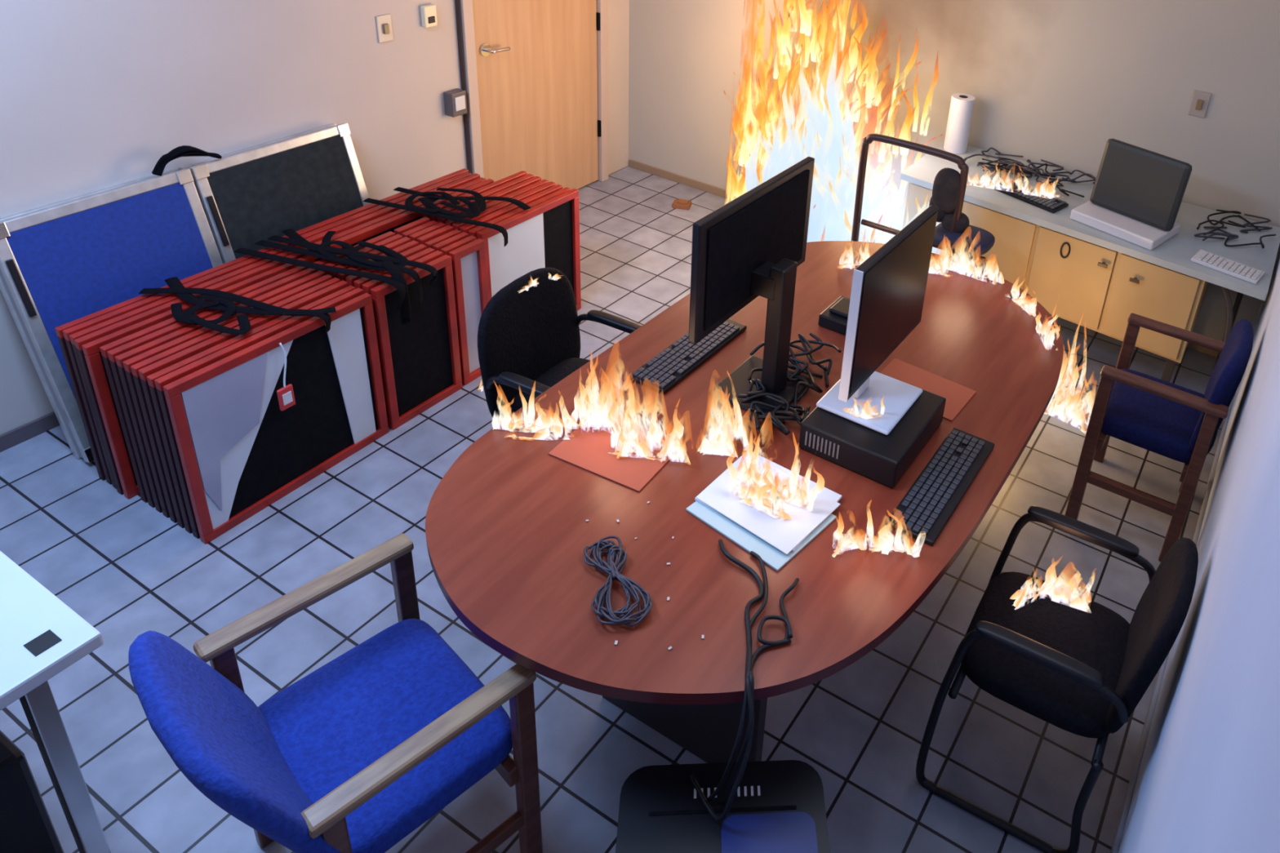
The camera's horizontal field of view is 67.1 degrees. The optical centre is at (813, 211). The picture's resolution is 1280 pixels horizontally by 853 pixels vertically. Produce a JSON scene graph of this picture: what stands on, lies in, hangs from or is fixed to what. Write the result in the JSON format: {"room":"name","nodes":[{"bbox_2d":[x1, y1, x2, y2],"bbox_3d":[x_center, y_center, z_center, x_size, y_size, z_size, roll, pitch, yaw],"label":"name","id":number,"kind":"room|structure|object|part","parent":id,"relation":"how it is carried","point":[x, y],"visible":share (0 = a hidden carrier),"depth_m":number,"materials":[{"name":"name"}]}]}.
{"room":"fire-damaged room","nodes":[
{"label":"fire-damaged room","id":0,"kind":"room"},
{"bbox_2d":[0,0,629,435],"bbox_3d":[-2.414,-0.651,3.386,0.120,2.700,5.300,18,28,24],"label":"wall","id":1,"kind":"structure","parent":0,"point":[94,93],"depth_m":3.57,"materials":[{"name":"paint"}]},
{"bbox_2d":[0,411,60,452],"bbox_3d":[-2.789,0.776,3.387,0.012,0.060,3.990,18,28,24],"label":"baseboard","id":2,"kind":"structure","parent":1,"relation":"attached to","point":[11,438],"depth_m":3.36,"materials":[{"name":"grey tile"}]},
{"bbox_2d":[375,13,393,43],"bbox_3d":[-1.902,-0.812,4.193,0.020,0.120,0.075,18,28,24],"label":"light switch","id":3,"kind":"object","parent":1,"relation":"attached to","point":[384,23],"visible":1,"depth_m":4.19,"materials":[{"name":"beige plastic"}]},
{"bbox_2d":[420,4,437,27],"bbox_3d":[-1.780,-0.906,4.371,0.034,0.100,0.070,18,28,24],"label":"thermostat","id":4,"kind":"object","parent":1,"relation":"attached to","point":[428,12],"visible":1,"depth_m":4.36,"materials":[{"name":"beige plastic"}]},
{"bbox_2d":[443,88,466,117],"bbox_3d":[-1.756,-0.534,4.634,0.066,0.120,0.090,18,28,24],"label":"box","id":5,"kind":"object","parent":1,"relation":"attached to","point":[455,100],"visible":1,"depth_m":4.61,"materials":[{"name":"grey plastic"}]},
{"bbox_2d":[454,0,598,181],"bbox_3d":[-1.457,-0.993,5.002,0.029,2.120,1.055,18,28,24],"label":"door frame","id":6,"kind":"structure","parent":1,"relation":"in","point":[457,2],"depth_m":4.64,"materials":[{"name":"black metal"}]},
{"bbox_2d":[460,0,608,182],"bbox_3d":[-1.431,-0.989,4.988,0.088,2.130,1.040,18,28,24],"label":"door","id":7,"kind":"structure","parent":1,"relation":"in","point":[466,6],"depth_m":4.86,"materials":[{"name":"beige paint"}]},
{"bbox_3d":[-1.596,-0.813,4.732,0.068,0.064,0.143,18,28,24],"label":"lever handle","id":8,"kind":"part","parent":7,"relation":"part of","materials":[{"name":"silver metal"}]},
{"bbox_3d":[-1.224,-1.131,5.368,0.022,1.500,0.022,18,28,24],"label":"hinges","id":9,"kind":"part","parent":7,"relation":"part of","materials":[{"name":"black metal"}]},
{"bbox_2d":[472,0,598,189],"bbox_3d":[-1.462,-0.972,5.014,0.020,2.048,0.900,18,28,24],"label":"door leaf","id":10,"kind":"structure","parent":1,"relation":"in","point":[538,97],"depth_m":5.13,"materials":[{"name":"brown wood"}]},
{"bbox_2d":[0,165,1224,852],"bbox_3d":[-0.857,1.144,3.186,3.980,0.100,5.540,18,28,24],"label":"floor","id":11,"kind":"structure","parent":0,"point":[129,571],"depth_m":2.81,"materials":[{"name":"tile"}]},
{"bbox_2d":[0,730,64,852],"bbox_3d":[-1.892,1.306,1.977,0.420,0.450,0.330,18,28,24],"label":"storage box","id":12,"kind":"object","parent":11,"relation":"on","point":[26,826],"visible":1,"depth_m":1.95,"materials":[{"name":"black plastic"}]},
{"bbox_2d":[0,551,111,852],"bbox_3d":[-2.043,1.188,1.858,0.890,0.736,0.870,18,28,24],"label":"side table","id":13,"kind":"object","parent":11,"relation":"on","point":[41,637],"visible":1,"depth_m":1.88,"materials":[{"name":"laminate"}]},
{"bbox_2d":[0,168,222,462],"bbox_3d":[-2.459,0.354,3.414,0.336,0.866,0.635,18,28,24],"label":"framed board","id":14,"kind":"object","parent":11,"relation":"on","point":[63,262],"visible":0.52,"depth_m":3.25,"materials":[{"name":"fabric"}]},
{"bbox_2d":[151,145,222,175],"bbox_3d":[-2.328,-0.203,3.505,0.066,0.086,0.238,19,28,27],"label":"strap","id":15,"kind":"object","parent":14,"relation":"on","point":[184,150],"visible":1,"depth_m":3.46,"materials":[{"name":"black"}]},
{"bbox_2d":[54,243,310,499],"bbox_3d":[-2.159,0.540,3.370,0.182,0.610,0.757,18,28,24],"label":"panels","id":16,"kind":"object","parent":11,"relation":"on","point":[80,340],"visible":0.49,"depth_m":3.09,"materials":[{"name":"red paint"}]},
{"bbox_2d":[99,266,388,543],"bbox_3d":[-1.902,0.627,3.237,0.356,0.609,0.690,18,28,24],"label":"panels","id":17,"kind":"object","parent":11,"relation":"on","point":[211,445],"visible":0.98,"depth_m":3.06,"materials":[{"name":"red paint"}]},
{"bbox_2d":[138,276,336,334],"bbox_3d":[-1.948,0.347,3.134,0.664,0.077,0.254,9,25,8],"label":"straps","id":18,"kind":"object","parent":17,"relation":"on","point":[227,305],"visible":1,"depth_m":3.13,"materials":[{"name":"black"}]},
{"bbox_2d":[276,342,295,411],"bbox_3d":[-1.718,0.536,3.053,0.017,0.241,0.050,18,28,24],"label":"luggage tag","id":19,"kind":"object","parent":18,"relation":"hanging from","point":[286,397],"visible":1,"depth_m":3.07,"materials":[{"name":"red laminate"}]},
{"bbox_2d":[177,123,369,263],"bbox_3d":[-2.141,0.137,3.944,0.336,0.866,0.655,18,28,24],"label":"framed piece","id":20,"kind":"object","parent":11,"relation":"on","point":[249,196],"visible":0.44,"depth_m":3.81,"materials":[{"name":"black fabric"}]},
{"bbox_3d":[-2.143,0.137,3.945,0.105,0.870,0.655,2,20,31],"label":"aluminium frame","id":21,"kind":"part","parent":20,"relation":"part of","materials":[{"name":"silver metal"}]},
{"bbox_2d":[128,533,542,852],"bbox_3d":[-0.990,1.154,1.999,0.552,0.861,0.589,24,31,35],"label":"wooden armchair","id":22,"kind":"object","parent":11,"relation":"on","point":[356,754],"visible":0.99,"depth_m":1.94,"materials":[{"name":"blue fabric"}]},
{"bbox_3d":[-1.114,0.847,2.093,0.052,0.025,0.455,24,31,35],"label":"arm","id":23,"kind":"part","parent":22,"relation":"part of","materials":[{"name":"brown wood"}]},
{"bbox_3d":[-0.938,1.129,2.054,0.460,0.101,0.410,24,31,35],"label":"seat","id":24,"kind":"part","parent":22,"relation":"part of","materials":[{"name":"blue fabric"}]},
{"bbox_3d":[-0.739,1.016,1.809,0.052,0.025,0.455,24,31,35],"label":"arm","id":25,"kind":"part","parent":22,"relation":"part of","materials":[{"name":"brown wood"}]},
{"bbox_2d":[275,168,493,262],"bbox_3d":[-1.777,0.255,4.058,0.205,0.609,0.942,18,28,24],"label":"stack","id":26,"kind":"object","parent":11,"relation":"on","point":[367,222],"depth_m":3.85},
{"bbox_2d":[314,231,462,430],"bbox_3d":[-1.635,0.453,3.658,0.340,0.614,0.335,18,28,24],"label":"panels","id":27,"kind":"object","parent":11,"relation":"on","point":[420,360],"visible":0.67,"depth_m":3.59,"materials":[{"name":"red paint"}]},
{"bbox_2d":[233,228,438,324],"bbox_3d":[-1.753,0.234,3.533,0.711,0.194,0.271,11,26,12],"label":"straps","id":28,"kind":"object","parent":27,"relation":"on","point":[394,263],"visible":1,"depth_m":3.46,"materials":[{"name":"black"}]},
{"bbox_2d":[394,217,488,385],"bbox_3d":[-1.511,0.366,3.869,0.335,0.614,0.155,18,28,24],"label":"panels","id":29,"kind":"object","parent":11,"relation":"on","point":[468,254],"visible":0.48,"depth_m":3.76,"materials":[{"name":"red paint"}]},
{"bbox_2d":[477,381,483,391],"bbox_3d":[-1.279,0.631,3.909,0.070,0.142,0.263,16,27,22],"label":"flames","id":30,"kind":"object","parent":11,"relation":"on","point":[480,387],"visible":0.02,"depth_m":3.85},
{"bbox_2d":[422,170,581,310],"bbox_3d":[-1.361,0.230,4.187,0.340,0.618,0.572,18,28,24],"label":"panels","id":31,"kind":"object","parent":11,"relation":"on","point":[545,234],"visible":0.4,"depth_m":4.09,"materials":[{"name":"red paint"}]},
{"bbox_2d":[362,186,530,246],"bbox_3d":[-1.521,-0.006,3.964,0.652,0.088,0.280,11,25,11],"label":"straps","id":32,"kind":"object","parent":31,"relation":"on","point":[479,206],"visible":1,"depth_m":3.92,"materials":[{"name":"black"}]},
{"bbox_2d":[477,266,642,418],"bbox_3d":[-0.802,0.646,3.183,0.480,0.814,0.489,16,27,21],"label":"chair","id":33,"kind":"object","parent":11,"relation":"on","point":[530,339],"visible":0.41,"depth_m":3.13,"materials":[{"name":"black fabric"}]},
{"bbox_3d":[-0.878,0.821,3.032,0.423,0.613,0.030,16,27,21],"label":"frame","id":34,"kind":"part","parent":33,"relation":"part of","materials":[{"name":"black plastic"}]},
{"bbox_2d":[518,273,560,293],"bbox_3d":[-0.890,0.224,3.086,0.045,0.050,0.166,22,30,32],"label":"flames","id":35,"kind":"object","parent":33,"relation":"on","point":[555,277],"visible":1,"depth_m":3.07},
{"bbox_3d":[-0.785,0.638,3.170,0.390,0.100,0.390,16,27,21],"label":"seat","id":36,"kind":"part","parent":33,"relation":"part of","materials":[{"name":"black fabric"}]},
{"bbox_3d":[-0.692,0.667,3.398,0.423,0.613,0.030,16,27,21],"label":"frame","id":37,"kind":"part","parent":33,"relation":"part of","materials":[{"name":"black plastic"}]},
{"bbox_2d":[672,199,691,209],"bbox_3d":[-0.777,-0.048,5.580,0.100,0.045,0.070,7,25,4],"label":"scrap","id":38,"kind":"object","parent":11,"relation":"on","point":[683,204],"visible":1,"depth_m":5.55,"materials":[{"name":"brown cardboard"}]},
{"bbox_2d":[615,760,830,852],"bbox_3d":[-0.198,1.459,1.967,0.420,0.475,0.330,2,25,-7],"label":"paper shredder","id":39,"kind":"object","parent":11,"relation":"on","point":[777,806],"visible":0.95,"depth_m":1.92,"materials":[{"name":"black plastic"}]},
{"bbox_2d":[425,240,1063,763],"bbox_3d":[-0.053,0.874,2.934,1.232,0.740,2.207,18,28,24],"label":"conference table","id":40,"kind":"object","parent":11,"relation":"on","point":[508,532],"visible":0.74,"depth_m":2.26,"materials":[{"name":"brown wood"}]},
{"bbox_2d":[548,422,685,492],"bbox_3d":[-0.515,0.624,2.489,0.280,0.004,0.220,15,27,20],"label":"paper sheet","id":41,"kind":"object","parent":40,"relation":"on","point":[589,451],"visible":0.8,"depth_m":2.44,"materials":[{"name":"brown paper"}]},
{"bbox_2d":[583,535,652,626],"bbox_3d":[-0.443,0.813,2.069,0.122,0.026,0.254,-10,29,-30],"label":"coiled cable","id":42,"kind":"object","parent":40,"relation":"on","point":[604,592],"visible":1,"depth_m":2.05,"materials":[{"name":"grey plastic"}]},
{"bbox_2d":[492,358,749,464],"bbox_3d":[-0.491,0.492,2.456,0.714,0.271,0.150,8,25,5],"label":"flames","id":43,"kind":"object","parent":40,"relation":"on","point":[720,442],"visible":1,"depth_m":2.49},
{"bbox_2d":[586,501,704,649],"bbox_3d":[-0.385,0.811,2.118,0.188,0.002,0.436,-5,27,-21],"label":"flakes","id":44,"kind":"object","parent":40,"relation":"on","point":[648,502],"visible":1,"depth_m":2.06,"materials":[{"name":"beige"}]},
{"bbox_2d":[628,319,746,394],"bbox_3d":[-0.379,0.429,2.915,0.130,0.021,0.440,18,28,24],"label":"keyboard","id":45,"kind":"object","parent":40,"relation":"on","point":[681,358],"visible":0.84,"depth_m":2.86,"materials":[{"name":"black plastic"}]},
{"bbox_2d":[688,538,799,822],"bbox_3d":[-0.145,1.002,2.050,0.196,0.288,0.496,5,25,0],"label":"cable bundle","id":46,"kind":"object","parent":40,"relation":"on","point":[748,695],"visible":1,"depth_m":1.93,"materials":[{"name":"black rubber"}]},
{"bbox_2d":[688,156,814,419],"bbox_3d":[-0.125,0.236,2.653,0.220,0.634,0.580,18,28,24],"label":"computer monitor","id":47,"kind":"object","parent":40,"relation":"on","point":[753,245],"visible":0.84,"depth_m":2.60,"materials":[{"name":"black plastic"}]},
{"bbox_2d":[685,453,841,571],"bbox_3d":[-0.119,0.724,2.345,0.317,0.016,0.293,22,30,31],"label":"paper stack","id":48,"kind":"object","parent":40,"relation":"on","point":[777,540],"visible":0.71,"depth_m":2.29,"materials":[{"name":"grey paper"}]},
{"bbox_2d":[726,424,824,519],"bbox_3d":[-0.099,0.607,2.288,0.260,0.239,0.124,18,28,24],"label":"flames","id":49,"kind":"object","parent":48,"relation":"on","point":[749,473],"visible":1,"depth_m":2.32},
{"bbox_2d":[723,332,841,438],"bbox_3d":[-0.096,0.496,2.788,0.269,0.053,0.543,12,26,13],"label":"cable","id":50,"kind":"object","parent":40,"relation":"on","point":[776,418],"visible":0.86,"depth_m":2.71,"materials":[{"name":"black plastic"}]},
{"bbox_2d":[817,295,850,335],"bbox_3d":[0.151,0.356,3.136,0.220,0.060,0.160,18,28,24],"label":"dock","id":51,"kind":"object","parent":40,"relation":"on","point":[834,317],"visible":0.44,"depth_m":3.11,"materials":[{"name":"black plastic"}]},
{"bbox_2d":[798,371,946,488],"bbox_3d":[0.168,0.586,2.612,0.285,0.090,0.342,18,28,24],"label":"desktop computer","id":52,"kind":"object","parent":40,"relation":"on","point":[882,459],"visible":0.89,"depth_m":2.50,"materials":[{"name":"black plastic"}]},
{"bbox_3d":[0.023,0.620,2.504,0.101,0.045,0.002,18,28,24],"label":"port panel","id":53,"kind":"part","parent":52,"relation":"part of","materials":[{"name":"grey"}]},
{"bbox_2d":[816,204,938,435],"bbox_3d":[0.180,0.290,2.520,0.220,0.520,0.473,18,28,24],"label":"computer monitor","id":54,"kind":"object","parent":52,"relation":"on","point":[888,288],"visible":1,"depth_m":2.48,"materials":[{"name":"black plastic"}]},
{"bbox_3d":[0.090,0.307,2.291,0.024,0.372,0.003,18,28,24],"label":"trim","id":55,"kind":"part","parent":54,"relation":"part of","materials":[{"name":"silver metal"}]},
{"bbox_2d":[843,398,884,419],"bbox_3d":[0.138,0.516,2.526,0.113,0.073,0.045,6,25,1],"label":"flames","id":56,"kind":"object","parent":54,"relation":"on","point":[867,411],"visible":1,"depth_m":2.53},
{"bbox_2d":[831,509,925,557],"bbox_3d":[0.155,0.744,2.209,0.218,0.139,0.058,5,25,-2],"label":"flames","id":57,"kind":"object","parent":40,"relation":"on","point":[883,543],"visible":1,"depth_m":2.22},
{"bbox_2d":[880,358,976,421],"bbox_3d":[0.329,0.535,2.854,0.280,0.004,0.180,19,28,27],"label":"mouse pad","id":58,"kind":"object","parent":40,"relation":"on","point":[957,396],"visible":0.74,"depth_m":2.87,"materials":[{"name":"brown"}]},
{"bbox_2d":[886,427,994,546],"bbox_3d":[0.342,0.706,2.471,0.125,0.021,0.450,18,28,24],"label":"keyboard","id":59,"kind":"object","parent":40,"relation":"on","point":[930,503],"visible":1,"depth_m":2.44,"materials":[{"name":"black plastic"}]},
{"bbox_2d":[837,235,1060,350],"bbox_3d":[0.515,0.200,3.375,0.872,0.198,0.362,18,28,24],"label":"flames","id":60,"kind":"object","parent":40,"relation":"on","point":[940,265],"visible":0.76,"depth_m":3.50},
{"bbox_2d":[724,0,941,254],"bbox_3d":[0.084,-0.420,4.635,2.113,2.344,0.862,24,31,35],"label":"fire","id":61,"kind":"object","parent":11,"relation":"on","point":[815,120],"visible":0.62,"depth_m":4.67,"materials":[{"name":"orange"}]},
{"bbox_2d":[851,133,995,269],"bbox_3d":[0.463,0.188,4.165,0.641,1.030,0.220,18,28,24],"label":"chair","id":62,"kind":"object","parent":11,"relation":"on","point":[948,189],"visible":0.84,"depth_m":3.97,"materials":[{"name":"blue"}]},
{"bbox_2d":[928,167,969,233],"bbox_3d":[0.580,-0.046,3.977,0.185,0.290,0.085,18,28,24],"label":"chair backrest","id":63,"kind":"object","parent":62,"relation":"on","point":[948,189],"depth_m":3.95,"materials":[{"name":"black fabric"}]},
{"bbox_3d":[0.637,0.113,4.029,0.260,0.070,0.220,18,28,24],"label":"seat","id":64,"kind":"part","parent":62,"relation":"part of","materials":[{"name":"blue fabric"}]},
{"bbox_2d":[915,506,1198,852],"bbox_3d":[0.626,1.136,2.429,0.500,0.814,0.499,17,27,22],"label":"chair","id":65,"kind":"object","parent":11,"relation":"on","point":[1077,672],"visible":0.99,"depth_m":2.31,"materials":[{"name":"black fabric"}]},
{"bbox_3d":[0.490,1.291,2.296,0.443,0.623,0.030,17,27,22],"label":"frame","id":66,"kind":"part","parent":65,"relation":"part of","materials":[{"name":"black plastic"}]},
{"bbox_3d":[0.611,1.123,2.432,0.410,0.100,0.400,17,27,22],"label":"seat","id":67,"kind":"part","parent":65,"relation":"part of","materials":[{"name":"black fabric"}]},
{"bbox_2d":[1009,563,1094,612],"bbox_3d":[0.636,0.966,2.475,0.222,0.150,0.082,3,25,-4],"label":"flames","id":68,"kind":"object","parent":65,"relation":"on","point":[1059,589],"visible":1,"depth_m":2.49},
{"bbox_3d":[0.694,1.139,2.664,0.443,0.623,0.030,17,27,22],"label":"frame","id":69,"kind":"part","parent":65,"relation":"part of","materials":[{"name":"black plastic"}]},
{"bbox_2d":[1044,313,1095,432],"bbox_3d":[1.047,0.610,3.965,0.153,0.538,0.453,-13,31,-35],"label":"flames","id":70,"kind":"object","parent":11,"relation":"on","point":[1067,406],"visible":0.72,"depth_m":3.97},
{"bbox_2d":[900,141,1279,382],"bbox_3d":[1.185,0.305,4.412,1.625,0.735,0.735,18,28,24],"label":"cabinet","id":71,"kind":"object","parent":11,"relation":"on","point":[1078,272],"visible":0.73,"depth_m":4.07,"materials":[{"name":"beige laminate"}]},
{"bbox_2d":[943,93,975,154],"bbox_3d":[0.727,-0.439,4.702,0.116,0.281,0.116,18,28,24],"label":"paper towel roll","id":72,"kind":"object","parent":71,"relation":"on","point":[962,104],"visible":0.98,"depth_m":4.66,"materials":[{"name":"white paper"}]},
{"bbox_2d":[966,167,1058,199],"bbox_3d":[0.905,-0.162,4.254,0.467,0.143,0.074,10,25,10],"label":"flames","id":73,"kind":"object","parent":71,"relation":"on","point":[1048,191],"visible":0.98,"depth_m":4.27},
{"bbox_2d":[963,146,1095,197],"bbox_3d":[1.040,-0.196,4.525,0.619,0.044,0.295,18,28,24],"label":"tangled cables","id":74,"kind":"object","parent":71,"relation":"on","point":[1015,169],"visible":0.94,"depth_m":4.53,"materials":[{"name":"black plastic"}]},
{"bbox_2d":[991,175,1068,213],"bbox_3d":[0.964,-0.083,4.297,0.380,0.021,0.130,26,32,37],"label":"keyboard","id":75,"kind":"object","parent":71,"relation":"on","point":[1053,205],"visible":0.64,"depth_m":4.23,"materials":[{"name":"black plastic"}]},
{"bbox_2d":[1070,138,1191,250],"bbox_3d":[1.376,-0.095,4.027,0.390,0.344,0.310,26,32,36],"label":"laptop","id":76,"kind":"object","parent":71,"relation":"on","point":[1137,193],"visible":1,"depth_m":4.00,"materials":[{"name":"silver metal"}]},
{"bbox_3d":[1.389,-0.117,4.022,0.380,0.298,0.086,26,32,36],"label":"panel","id":77,"kind":"part","parent":76,"relation":"part of","materials":[{"name":"grey plastic"}]},
{"bbox_2d":[1190,249,1265,284],"bbox_3d":[1.668,0.218,3.799,0.260,0.021,0.120,23,30,33],"label":"keyboard","id":78,"kind":"object","parent":71,"relation":"on","point":[1209,260],"visible":1,"depth_m":3.78,"materials":[{"name":"white plastic"}]},
{"bbox_2d":[1194,208,1275,248],"bbox_3d":[1.839,0.084,4.099,0.310,0.037,0.415,18,28,24],"label":"tangled cables","id":79,"kind":"object","parent":71,"relation":"on","point":[1226,233],"visible":1,"depth_m":4.13,"materials":[{"name":"black plastic"}]},
{"bbox_2d":[1065,312,1253,561],"bbox_3d":[1.240,0.743,3.375,0.421,0.830,0.472,18,28,24],"label":"wooden armchair","id":80,"kind":"object","parent":11,"relation":"on","point":[1171,420],"visible":0.98,"depth_m":3.24,"materials":[{"name":"brown wood"}]},
{"bbox_3d":[1.224,0.719,3.375,0.360,0.101,0.380,18,28,24],"label":"seat","id":81,"kind":"part","parent":80,"relation":"part of","materials":[{"name":"blue fabric"}]},
{"bbox_3d":[1.152,0.591,3.106,0.405,0.025,0.052,18,28,24],"label":"arm","id":82,"kind":"part","parent":80,"relation":"part of","materials":[{"name":"brown wood"}]},
{"bbox_3d":[1.356,0.452,3.446,0.405,0.025,0.052,18,28,24],"label":"arm","id":83,"kind":"part","parent":80,"relation":"part of","materials":[{"name":"brown wood"}]},
{"bbox_2d":[628,0,1279,341],"bbox_3d":[0.582,-1.017,4.787,3.980,2.700,0.120,18,28,24],"label":"wall","id":84,"kind":"structure","parent":0,"point":[1051,81],"depth_m":4.58,"materials":[{"name":"paint"}]},
{"bbox_2d":[628,159,1218,357],"bbox_3d":[0.435,0.200,5.293,3.716,0.050,0.012,18,28,24],"label":"baseboard","id":85,"kind":"structure","parent":84,"relation":"attached to","point":[639,166],"depth_m":5.85,"materials":[{"name":"brown wood"}]},
{"bbox_2d":[1187,89,1211,118],"bbox_3d":[1.730,-0.480,4.230,0.075,0.115,0.020,18,28,24],"label":"light switch","id":86,"kind":"object","parent":84,"relation":"attached to","point":[1200,100],"visible":1,"depth_m":4.23,"materials":[{"name":"beige plastic"}]},
{"bbox_2d":[1118,250,1279,852],"bbox_3d":[0.943,0.412,1.804,0.120,2.700,5.300,18,28,24],"label":"wall","id":87,"kind":"structure","parent":0,"point":[1208,780],"depth_m":1.46,"materials":[{"name":"paint"}]},
{"bbox_2d":[1110,394,1235,852],"bbox_3d":[0.769,1.574,2.377,0.012,0.090,5.288,18,28,24],"label":"baseboard","id":88,"kind":"structure","parent":87,"relation":"attached to","point":[1120,828],"depth_m":2.67,"materials":[{"name":"blue"}]}
]}

